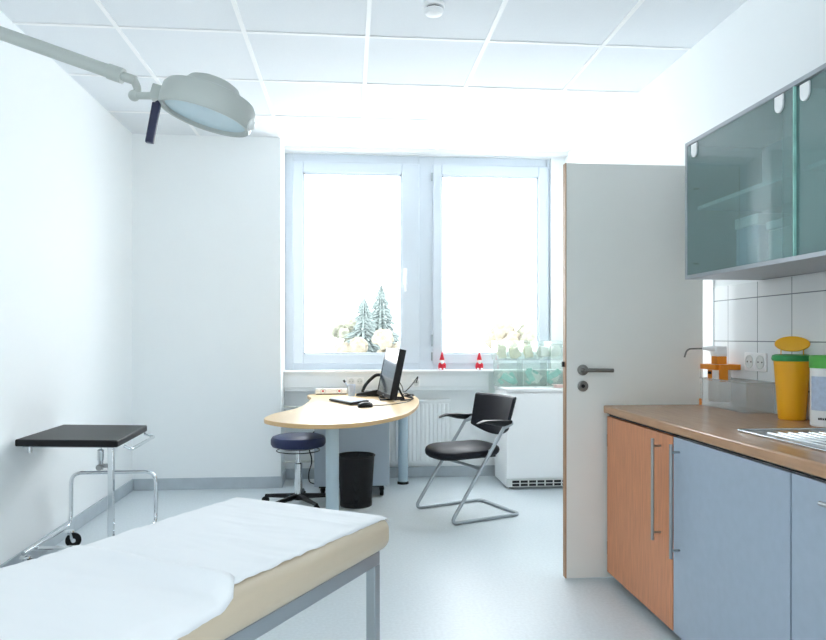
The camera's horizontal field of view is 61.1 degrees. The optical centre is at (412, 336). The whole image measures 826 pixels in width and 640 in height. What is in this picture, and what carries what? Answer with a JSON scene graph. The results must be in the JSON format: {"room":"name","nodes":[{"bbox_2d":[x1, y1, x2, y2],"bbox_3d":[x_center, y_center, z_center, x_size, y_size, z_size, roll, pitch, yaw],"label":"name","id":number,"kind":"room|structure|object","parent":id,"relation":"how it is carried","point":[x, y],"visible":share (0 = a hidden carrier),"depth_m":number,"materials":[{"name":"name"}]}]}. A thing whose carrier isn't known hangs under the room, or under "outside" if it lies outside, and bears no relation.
{"room":"examination room","nodes":[
{"label":"examination room","id":0,"kind":"room"},
{"bbox_2d":[0,11,131,564],"bbox_3d":[-1.916,-0.193,1.826,0.150,2.745,8.180,0,0,-5],"label":"wall","id":1,"kind":"structure","parent":0,"point":[66,160],"depth_m":4.00,"materials":[{"name":"white paint"}]},
{"bbox_2d":[0,479,132,567],"bbox_3d":[-1.817,1.136,1.624,0.012,0.088,7.560,0,0,-5],"label":"baseboard","id":2,"kind":"structure","parent":1,"relation":"attached to","point":[90,513],"depth_m":4.32,"materials":[{"name":"grey plastic"}]},
{"bbox_2d":[0,26,255,143],"bbox_3d":[-1.227,-1.014,2.457,1.336,0.692,0.333,0,0,-5],"label":"lamp","id":3,"kind":"object","parent":1,"relation":"attached to","point":[208,102],"visible":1,"depth_m":2.47,"materials":[{"name":"grey metal"}]},
{"bbox_2d":[132,134,284,478],"bbox_3d":[-1.622,-0.193,5.697,1.130,2.745,0.520,0,0,-5],"label":"wall pier","id":4,"kind":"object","parent":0,"point":[208,212],"visible":0.79,"depth_m":5.44,"materials":[{"name":"white paint"}]},
{"bbox_2d":[133,476,281,490],"bbox_3d":[-1.586,1.136,5.434,1.130,0.088,0.012,0,0,-5],"label":"baseboard","id":5,"kind":"object","parent":4,"relation":"attached to","point":[273,481],"visible":1,"depth_m":5.43,"materials":[{"name":"grey plastic"}]},
{"bbox_2d":[40,476,681,639],"bbox_3d":[0.434,1.230,2.037,4.770,0.100,8.180,0,0,-5],"label":"floor","id":6,"kind":"structure","parent":0,"point":[503,578],"depth_m":3.51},
{"bbox_2d":[15,425,157,561],"bbox_3d":[-1.675,0.840,3.700,0.596,0.680,0.668,0,0,-5],"label":"table","id":7,"kind":"object","parent":6,"relation":"on","point":[110,437],"visible":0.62,"depth_m":3.59,"materials":[{"name":"black plastic"}]},
{"bbox_2d":[15,425,146,446],"bbox_3d":[-1.716,0.517,3.696,0.515,0.035,0.668,0,0,-5],"label":"tray","id":8,"kind":"object","parent":7,"relation":"on","point":[63,435],"depth_m":3.52,"materials":[{"name":"black plastic"}]},
{"bbox_2d":[177,520,388,639],"bbox_3d":[-0.769,0.870,1.461,0.630,0.620,1.950,0,0,26],"label":"examination table","id":9,"kind":"object","parent":6,"relation":"on","point":[261,602],"visible":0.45,"depth_m":1.78,"materials":[{"name":"beige leather"}]},
{"bbox_2d":[0,545,234,639],"bbox_3d":[-0.912,0.569,1.166,0.633,0.088,1.274,0,0,26],"label":"pillow","id":10,"kind":"object","parent":9,"relation":"on","point":[77,592],"visible":1,"depth_m":1.49,"materials":[{"name":"white fabric"}]},
{"bbox_2d":[84,497,388,583],"bbox_3d":[-0.558,0.587,1.912,0.618,0.070,0.946,0,0,26],"label":"paper sheet","id":11,"kind":"object","parent":9,"relation":"on","point":[244,538],"visible":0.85,"depth_m":1.96,"materials":[{"name":"white paper"}]},
{"bbox_2d":[262,432,325,507],"bbox_3d":[-0.799,0.931,4.917,0.539,0.497,0.523,0,0,-5],"label":"stool","id":12,"kind":"object","parent":6,"relation":"on","point":[293,441],"visible":0.79,"depth_m":4.82,"materials":[{"name":"blue leather"}]},
{"bbox_2d":[308,432,313,483],"bbox_3d":[-0.756,0.952,5.574,0.169,0.454,0.243,0,0,-5],"label":"cable","id":13,"kind":"object","parent":6,"relation":"on","point":[313,432],"visible":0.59,"depth_m":5.65,"materials":[{"name":"black plastic"}]},
{"bbox_2d":[264,388,418,509],"bbox_3d":[-0.402,0.794,4.717,0.885,0.771,2.078,0,0,1],"label":"desk","id":14,"kind":"object","parent":6,"relation":"on","point":[319,412],"depth_m":4.15,"materials":[{"name":"brown wood"}]},
{"bbox_2d":[329,396,368,404],"bbox_3d":[-0.452,0.441,4.899,0.140,0.031,0.380,0,0,-29],"label":"keyboard","id":15,"kind":"object","parent":14,"relation":"on","point":[348,400],"visible":1,"depth_m":4.83,"materials":[{"name":"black plastic"}]},
{"bbox_2d":[348,384,354,395],"bbox_3d":[-0.479,0.415,5.459,0.060,0.090,0.060,0,0,-5],"label":"pen cup","id":16,"kind":"object","parent":14,"relation":"on","point":[351,387],"visible":0.98,"depth_m":5.44,"materials":[{"name":"white plastic"}]},
{"bbox_2d":[358,402,372,407],"bbox_3d":[-0.313,0.443,4.590,0.110,0.035,0.064,0,0,-25],"label":"computer mouse","id":17,"kind":"object","parent":14,"relation":"on","point":[362,404],"visible":1,"depth_m":4.56,"materials":[{"name":"black plastic"}]},
{"bbox_2d":[356,373,380,396],"bbox_3d":[-0.344,0.371,5.472,0.183,0.178,0.200,0,0,10],"label":"desk phone","id":18,"kind":"object","parent":14,"relation":"on","point":[373,393],"visible":0.98,"depth_m":5.42,"materials":[{"name":"black plastic"}]},
{"bbox_2d":[366,399,381,401],"bbox_3d":[-0.323,0.459,5.041,0.140,0.001,0.200,0,0,-22],"label":"paper sheet","id":19,"kind":"object","parent":14,"relation":"on","point":[370,400],"visible":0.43,"depth_m":5.05,"materials":[{"name":"white paper"}]},
{"bbox_2d":[377,348,405,400],"bbox_3d":[-0.163,0.271,5.189,0.196,0.379,0.467,0,0,-5],"label":"monitor","id":20,"kind":"object","parent":14,"relation":"on","point":[393,362],"visible":1,"depth_m":5.08,"materials":[{"name":"black plastic"}]},
{"bbox_2d":[400,376,417,391],"bbox_3d":[-0.048,0.356,5.512,0.046,0.160,0.600,0,0,18],"label":"cable","id":21,"kind":"object","parent":20,"relation":"attached to","point":[417,376],"visible":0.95,"depth_m":5.60,"materials":[{"name":"black plastic"}]},
{"bbox_2d":[373,400,410,405],"bbox_3d":[-0.133,0.455,4.797,0.053,0.007,0.463,0,0,35],"label":"cable","id":22,"kind":"object","parent":14,"relation":"on","point":[410,400],"visible":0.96,"depth_m":4.73,"materials":[{"name":"black plastic"}]},
{"bbox_2d":[400,393,414,400],"bbox_3d":[-0.035,0.438,5.245,0.099,0.043,0.442,0,0,3],"label":"cable","id":23,"kind":"object","parent":14,"relation":"on","point":[405,395],"visible":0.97,"depth_m":5.10,"materials":[{"name":"black plastic"}]},
{"bbox_2d":[314,422,388,495],"bbox_3d":[-0.472,0.860,5.412,0.560,0.640,0.506,0,0,-5],"label":"drawer pedestal","id":24,"kind":"object","parent":6,"relation":"on","point":[374,439],"visible":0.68,"depth_m":5.19,"materials":[{"name":"grey metal"}]},
{"bbox_2d":[339,451,374,508],"bbox_3d":[-0.400,1.002,4.914,0.274,0.356,0.274,0,0,-5],"label":"basket","id":25,"kind":"object","parent":6,"relation":"on","point":[363,500],"visible":0.95,"depth_m":4.82,"materials":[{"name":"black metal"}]},
{"bbox_2d":[416,392,518,524],"bbox_3d":[0.371,0.787,4.709,0.558,0.784,0.522,0,0,-28],"label":"chair","id":26,"kind":"object","parent":6,"relation":"on","point":[492,413],"visible":1,"depth_m":4.67,"materials":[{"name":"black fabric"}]},
{"bbox_2d":[494,385,562,488],"bbox_3d":[0.995,0.790,5.655,0.593,0.780,0.464,0,0,-5],"label":"refrigerator","id":27,"kind":"object","parent":6,"relation":"on","point":[530,454],"visible":0.7,"depth_m":5.43,"materials":[{"name":"white paint"}]},
{"bbox_2d":[494,359,562,386],"bbox_3d":[0.968,0.291,5.703,0.590,0.213,0.214,0,0,-5],"label":"dispenser","id":28,"kind":"object","parent":27,"relation":"on","point":[494,359],"visible":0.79,"depth_m":5.70,"materials":[{"name":"clear plastic"}]},
{"bbox_2d":[501,373,513,383],"bbox_3d":[0.760,0.334,5.641,0.109,0.091,0.007,0,0,-4],"label":"packet","id":29,"kind":"object","parent":28,"relation":"in","point":[504,376],"visible":1,"depth_m":5.64,"materials":[{"name":"teal plastic"}]},
{"bbox_2d":[509,372,517,384],"bbox_3d":[0.812,0.338,5.714,0.089,0.109,0.010,0,0,-3],"label":"packet","id":30,"kind":"object","parent":28,"relation":"in","point":[515,381],"visible":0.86,"depth_m":5.71,"materials":[{"name":"green plastic"}]},
{"bbox_2d":[525,369,534,381],"bbox_3d":[0.945,0.313,5.657,0.085,0.109,0.015,0,0,6],"label":"packet","id":31,"kind":"object","parent":28,"relation":"in","point":[528,372],"visible":1,"depth_m":5.65,"materials":[{"name":"teal plastic"}]},
{"bbox_2d":[527,372,537,382],"bbox_3d":[0.966,0.328,5.676,0.092,0.099,0.008,0,0,1],"label":"packet","id":32,"kind":"object","parent":28,"relation":"in","point":[534,374],"visible":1,"depth_m":5.67,"materials":[{"name":"teal plastic"}]},
{"bbox_2d":[534,373,542,383],"bbox_3d":[1.010,0.335,5.715,0.097,0.100,0.014,0,0,3],"label":"packet","id":33,"kind":"object","parent":28,"relation":"in","point":[539,376],"visible":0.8,"depth_m":5.71,"materials":[{"name":"green plastic"}]},
{"bbox_2d":[546,371,557,379],"bbox_3d":[1.128,0.312,5.674,0.109,0.081,0.006,0,0,-14],"label":"packet","id":34,"kind":"object","parent":28,"relation":"in","point":[554,374],"visible":1,"depth_m":5.67,"materials":[{"name":"teal plastic"}]},
{"bbox_2d":[550,371,559,381],"bbox_3d":[1.147,0.325,5.693,0.098,0.090,0.006,0,0,-3],"label":"packet","id":35,"kind":"object","parent":28,"relation":"in","point":[555,379],"visible":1,"depth_m":5.69,"materials":[{"name":"plastic"}]},
{"bbox_3d":[0.935,0.106,5.700,0.555,0.153,0.214,0,0,-5],"label":"dispenser","id":36,"kind":"object","parent":28,"relation":"on","visible":0},
{"bbox_2d":[497,348,506,358],"bbox_3d":[0.714,0.130,5.617,0.075,0.088,0.012,0,0,-5],"label":"packet","id":37,"kind":"object","parent":36,"relation":"in","point":[501,352],"visible":1,"depth_m":5.61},
{"bbox_2d":[510,347,520,358],"bbox_3d":[0.828,0.128,5.627,0.094,0.100,0.007,0,0,-5],"label":"packet","id":38,"kind":"object","parent":36,"relation":"in","point":[515,352],"visible":1,"depth_m":5.62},
{"bbox_2d":[524,347,533,357],"bbox_3d":[0.933,0.125,5.636,0.076,0.088,0.013,0,0,-5],"label":"packet","id":39,"kind":"object","parent":36,"relation":"in","point":[528,351],"visible":1,"depth_m":5.63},
{"bbox_2d":[535,346,542,357],"bbox_3d":[1.038,0.119,5.676,0.090,0.098,0.013,0,0,-5],"label":"packet","id":40,"kind":"object","parent":36,"relation":"in","point":[538,353],"visible":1,"depth_m":5.67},
{"bbox_2d":[541,347,548,356],"bbox_3d":[1.062,0.119,5.648,0.068,0.082,0.018,0,0,-5],"label":"packet","id":41,"kind":"object","parent":36,"relation":"in","point":[544,350],"visible":1,"depth_m":5.64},
{"bbox_2d":[551,345,561,356],"bbox_3d":[1.155,0.114,5.656,0.090,0.098,0.013,0,0,-5],"label":"packet","id":42,"kind":"object","parent":36,"relation":"in","point":[556,350],"visible":1,"depth_m":5.65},
{"bbox_2d":[551,384,562,387],"bbox_3d":[1.169,0.387,5.531,0.144,0.024,0.096,0,0,-5],"label":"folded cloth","id":43,"kind":"object","parent":27,"relation":"on","point":[555,385],"visible":0.61,"depth_m":5.50,"materials":[{"name":"white"}]},
{"bbox_2d":[607,414,678,630],"bbox_3d":[1.244,0.774,3.068,0.632,0.812,0.698,0,0,-5],"label":"base cabinet","id":44,"kind":"object","parent":6,"relation":"on","point":[638,559],"visible":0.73,"depth_m":2.98,"materials":[{"name":"orange laminate"}]},
{"bbox_2d":[669,434,797,639],"bbox_3d":[1.308,0.774,2.359,0.632,0.812,0.721,0,0,-5],"label":"base cabinet","id":45,"kind":"object","parent":6,"relation":"on","point":[732,550],"visible":0.85,"depth_m":2.29,"materials":[{"name":"blue paint"}]},
{"bbox_2d":[604,404,825,478],"bbox_3d":[1.342,0.349,2.128,0.608,0.038,2.598,0,0,-5],"label":"countertop","id":46,"kind":"structure","parent":45,"relation":"on","point":[716,426],"depth_m":2.58,"materials":[{"name":"brown laminate"}]},
{"bbox_2d":[684,346,740,404],"bbox_3d":[1.421,0.185,3.346,0.232,0.289,0.160,0,0,-5],"label":"soap dispenser","id":47,"kind":"object","parent":46,"relation":"on","point":[719,390],"visible":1,"depth_m":3.32,"materials":[{"name":"orange plastic"}]},
{"bbox_2d":[708,364,730,401],"bbox_3d":[1.468,0.220,3.357,0.074,0.180,0.100,0,0,-5],"label":"bottle","id":48,"kind":"object","parent":47,"relation":"on","point":[718,391],"depth_m":3.31,"materials":[{"name":"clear plastic"}]},
{"bbox_2d":[703,377,774,412],"bbox_3d":[1.479,0.262,3.208,0.140,0.134,0.399,0,0,-5],"label":"plastic tray","id":49,"kind":"object","parent":46,"relation":"on","point":[725,406],"visible":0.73,"depth_m":3.19,"materials":[{"name":"clear plastic"}]},
{"bbox_2d":[738,428,825,451],"bbox_3d":[1.395,0.325,1.955,0.422,0.013,1.045,0,0,-5],"label":"sink drainer","id":50,"kind":"object","parent":46,"relation":"in","point":[813,438],"visible":1,"depth_m":2.30,"materials":[{"name":"silver metal"}]},
{"bbox_2d":[771,336,809,419],"bbox_3d":[1.522,0.163,2.813,0.148,0.333,0.148,0,0,-11],"label":"bin","id":51,"kind":"object","parent":46,"relation":"on","point":[791,371],"visible":0.97,"depth_m":2.77,"materials":[{"name":"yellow plastic"}]},
{"bbox_2d":[809,355,825,427],"bbox_3d":[1.539,0.199,2.593,0.126,0.262,0.126,0,0,-5],"label":"tub","id":52,"kind":"object","parent":46,"relation":"on","point":[817,363],"visible":1,"depth_m":2.57,"materials":[{"name":"white paint"}]},
{"bbox_2d":[792,470,825,639],"bbox_3d":[1.372,0.774,1.640,0.632,0.812,0.720,0,0,-5],"label":"base cabinet","id":53,"kind":"object","parent":6,"relation":"on","point":[808,490],"visible":0.93,"depth_m":1.90,"materials":[{"name":"blue laminate"}]},
{"bbox_2d":[0,0,746,152],"bbox_3d":[0.434,-1.615,2.037,4.770,0.100,8.180,0,0,-5],"label":"ceiling","id":54,"kind":"structure","parent":0,"point":[656,23],"depth_m":3.89,"materials":[{"name":"tile"}]},
{"bbox_2d":[12,0,690,151],"bbox_3d":[-0.014,-1.562,1.947,3.661,0.006,7.880,0,0,-5],"label":"ceiling grid","id":55,"kind":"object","parent":54,"relation":"attached to","point":[243,31],"depth_m":3.98,"materials":[{"name":"white metal"}]},
{"bbox_2d":[423,0,444,17],"bbox_3d":[0.097,-1.537,3.292,0.104,0.054,0.104,0,0,-5],"label":"smoke detector","id":56,"kind":"object","parent":54,"relation":"attached to","point":[432,8],"visible":1,"depth_m":3.26,"materials":[{"name":"white paint"}]},
{"bbox_2d":[285,151,564,468],"bbox_3d":[0.109,-0.193,6.039,2.380,2.745,0.250,0,0,-5],"label":"wall","id":57,"kind":"structure","parent":0,"point":[462,401],"depth_m":5.96,"materials":[{"name":"white paint"}]},
{"bbox_2d":[281,469,285,486],"bbox_3d":[-1.045,1.136,5.649,0.012,0.088,0.320,0,0,-5],"label":"baseboard","id":58,"kind":"structure","parent":57,"relation":"attached to","point":[283,475],"depth_m":5.60,"materials":[{"name":"grey plastic"}]},
{"bbox_2d":[347,377,363,384],"bbox_3d":[-0.474,0.365,5.764,0.137,0.068,0.012,0,0,-5],"label":"wall socket","id":59,"kind":"object","parent":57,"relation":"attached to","point":[350,380],"visible":0.91,"depth_m":5.76,"materials":[{"name":"white paint"}]},
{"bbox_2d":[293,161,418,363],"bbox_3d":[-0.475,-0.620,5.889,1.060,1.690,0.125,0,0,-5],"label":"window","id":60,"kind":"structure","parent":57,"relation":"in","point":[408,174],"depth_m":5.89,"materials":[{"name":"white plastic"}]},
{"bbox_2d":[284,399,450,463],"bbox_3d":[-0.372,0.787,5.794,1.378,0.525,0.128,0,0,-5],"label":"radiator","id":61,"kind":"object","parent":57,"relation":"attached to","point":[425,427],"visible":0.29,"depth_m":5.81,"materials":[{"name":"white metal"}]},
{"bbox_2d":[419,399,449,401],"bbox_3d":[-0.215,0.530,5.819,1.055,0.010,0.080,0,0,-5],"label":"grille","id":62,"kind":"object","parent":61,"relation":"attached to","point":[420,400],"depth_m":5.83,"materials":[{"name":"white metal"}]},
{"bbox_2d":[284,372,488,391],"bbox_3d":[-0.214,0.369,5.839,1.700,0.155,0.091,0,0,-5],"label":"trim","id":63,"kind":"structure","parent":57,"relation":"attached to","point":[429,381],"depth_m":5.81,"materials":[{"name":"white"}]},
{"bbox_2d":[286,465,494,478],"bbox_3d":[0.127,1.136,5.909,2.368,0.088,0.012,0,0,-5],"label":"baseboard","id":64,"kind":"structure","parent":57,"relation":"attached to","point":[488,470],"depth_m":5.91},
{"bbox_2d":[412,379,419,386],"bbox_3d":[0.024,0.380,5.809,0.068,0.068,0.012,0,0,-5],"label":"wall socket","id":65,"kind":"object","parent":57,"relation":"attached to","point":[415,384],"visible":0.9,"depth_m":5.80,"materials":[{"name":"white paint"}]},
{"bbox_2d":[285,153,549,369],"bbox_3d":[0.054,-0.627,5.984,2.260,1.815,0.070,0,0,-5],"label":"window frame","id":66,"kind":"structure","parent":57,"relation":"attached to","point":[425,163],"depth_m":5.95,"materials":[{"name":"white plastic"}]},
{"bbox_2d":[283,369,562,372],"bbox_3d":[0.124,0.283,5.870,2.380,0.017,0.150,0,0,-5],"label":"window sill","id":67,"kind":"structure","parent":57,"relation":"attached to","point":[404,370],"depth_m":5.80,"materials":[{"name":"white paint"}]},
{"bbox_2d":[438,352,445,369],"bbox_3d":[0.243,0.196,5.874,0.068,0.159,0.070,0,0,-5],"label":"gnome figurine","id":68,"kind":"object","parent":67,"relation":"on","point":[441,366],"visible":1,"depth_m":5.85,"materials":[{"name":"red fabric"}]},
{"bbox_2d":[475,352,482,369],"bbox_3d":[0.559,0.196,5.903,0.068,0.159,0.070,0,0,-5],"label":"gnome figurine","id":69,"kind":"object","parent":67,"relation":"on","point":[479,366],"visible":1,"depth_m":5.88,"materials":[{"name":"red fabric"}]},
{"bbox_2d":[284,146,567,156],"bbox_3d":[0.128,-1.552,5.861,2.375,0.027,0.052,0,0,-5],"label":"trim","id":70,"kind":"structure","parent":57,"relation":"attached to","point":[287,148],"depth_m":5.84,"materials":[{"name":"white paint"}]},
{"bbox_2d":[431,164,547,363],"bbox_3d":[0.656,-0.620,6.009,1.016,1.690,0.088,0,0,-5],"label":"window","id":71,"kind":"structure","parent":57,"relation":"in","point":[540,174],"depth_m":5.98,"materials":[{"name":"white plastic"}]},
{"bbox_2d":[565,0,825,419],"bbox_3d":[1.714,-0.193,2.152,0.120,2.745,8.180,0,0,-5],"label":"wall","id":72,"kind":"structure","parent":0,"point":[764,46],"depth_m":3.54,"materials":[{"name":"white paint"}]},
{"bbox_2d":[562,163,702,577],"bbox_3d":[1.138,0.163,3.459,0.820,2.014,0.168,0,0,-16],"label":"door","id":73,"kind":"structure","parent":72,"relation":"in","point":[631,314],"depth_m":3.41,"materials":[{"name":"grey laminate"}]},
{"bbox_2d":[682,164,713,403],"bbox_3d":[1.477,0.115,4.067,0.009,2.130,1.044,0,0,-5],"label":"trim","id":74,"kind":"structure","parent":72,"relation":"attached to","point":[708,285],"depth_m":3.60,"materials":[{"name":"white paint"}]},
{"bbox_2d":[713,288,713,345],"bbox_3d":[1.524,0.039,3.540,0.010,0.578,0.009,0,0,-5],"label":"trim","id":75,"kind":"structure","parent":72,"relation":"attached to","point":[713,288],"depth_m":3.54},
{"bbox_2d":[685,63,825,279],"bbox_3d":[1.471,-0.556,2.158,0.363,0.602,1.935,0,0,-5],"label":"upper cabinet","id":76,"kind":"object","parent":72,"relation":"attached to","point":[769,156],"visible":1,"depth_m":2.89,"materials":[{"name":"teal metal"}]},
{"bbox_2d":[698,170,796,210],"bbox_3d":[1.439,-0.568,2.750,0.300,0.016,0.719,0,0,-5],"label":"shelf","id":77,"kind":"object","parent":76,"relation":"attached to","point":[775,194],"depth_m":2.85,"materials":[{"name":"teal"}]},
{"bbox_2d":[735,213,792,265],"bbox_3d":[1.429,-0.382,2.860,0.148,0.220,0.168,0,0,-5],"label":"storage box","id":78,"kind":"object","parent":76,"relation":"on","point":[751,233],"visible":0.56,"depth_m":2.80,"materials":[{"name":"white paint"}]},
{"bbox_2d":[766,214,796,260],"bbox_3d":[1.454,-0.357,2.591,0.168,0.170,0.228,0,0,-5],"label":"storage box","id":79,"kind":"object","parent":76,"relation":"on","point":[780,234],"visible":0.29,"depth_m":2.61,"materials":[{"name":"white paint"}]},
{"bbox_2d":[805,159,825,171],"bbox_3d":[1.525,-0.568,1.794,0.300,0.016,1.169,0,0,-5],"label":"shelf","id":80,"kind":"object","parent":76,"relation":"attached to","point":[810,166],"depth_m":2.34,"materials":[{"name":"teal"}]},
{"bbox_2d":[744,352,766,371],"bbox_3d":[1.548,0.113,3.167,0.012,0.084,0.169,0,0,-5],"label":"wall socket","id":81,"kind":"object","parent":72,"relation":"attached to","point":[752,361],"visible":1,"depth_m":3.16,"materials":[{"name":"white paint"}]},
{"bbox_2d":[714,272,825,418],"bbox_3d":[1.650,0.039,2.149,0.008,0.578,2.785,0,0,-5],"label":"tile backsplash","id":82,"kind":"structure","parent":72,"relation":"attached to","point":[748,317],"depth_m":3.11,"materials":[{"name":"white tile"}]},
{"label":"outside","id":83,"kind":"structure","parent":0,"visible":0},
{"bbox_2d":[305,351,490,352],"bbox_3d":[-11.518,5.280,127.983,300.000,0.200,243.000,0,0,-5],"label":"ground","id":84,"kind":"structure","parent":83,"point":[443,351],"depth_m":250.06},
{"bbox_2d":[330,317,356,352],"bbox_3d":[-4.599,1.882,48.049,2.280,6.595,2.148,0,0,-5],"label":"leafy tree","id":85,"kind":"object","parent":84,"relation":"on","point":[338,330],"visible":0.3,"depth_m":47.68,"materials":[{"name":"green plant"}]},
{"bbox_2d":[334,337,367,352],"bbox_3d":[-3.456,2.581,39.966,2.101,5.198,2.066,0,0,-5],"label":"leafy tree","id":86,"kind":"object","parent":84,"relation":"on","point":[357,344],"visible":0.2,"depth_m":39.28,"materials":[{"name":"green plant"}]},
{"bbox_2d":[346,295,379,351],"bbox_3d":[-2.885,1.286,42.030,4.982,7.787,5.103,0,0,-42],"label":"conifer tree","id":87,"kind":"object","parent":84,"relation":"on","point":[363,328],"visible":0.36,"depth_m":41.67,"materials":[{"name":"green plant"}]},
{"bbox_2d":[370,284,399,343],"bbox_3d":[-2.167,0.878,44.117,5.912,8.604,5.932,0,0,33],"label":"conifer tree","id":88,"kind":"object","parent":84,"relation":"on","point":[383,317],"visible":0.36,"depth_m":43.70,"materials":[{"name":"green plant"}]},
{"bbox_2d":[372,329,399,351],"bbox_3d":[-1.330,2.355,38.152,2.068,5.650,1.876,0,0,19],"label":"leafy tree","id":89,"kind":"object","parent":84,"relation":"on","point":[384,338],"visible":0.26,"depth_m":37.85,"materials":[{"name":"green plant"}]},
{"bbox_2d":[484,322,527,351],"bbox_3d":[8.492,1.930,60.051,4.379,6.500,5.018,0,0,-42],"label":"leafy tree","id":90,"kind":"object","parent":84,"relation":"on","point":[503,334],"visible":0.39,"depth_m":58.98,"materials":[{"name":"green plant"}]},
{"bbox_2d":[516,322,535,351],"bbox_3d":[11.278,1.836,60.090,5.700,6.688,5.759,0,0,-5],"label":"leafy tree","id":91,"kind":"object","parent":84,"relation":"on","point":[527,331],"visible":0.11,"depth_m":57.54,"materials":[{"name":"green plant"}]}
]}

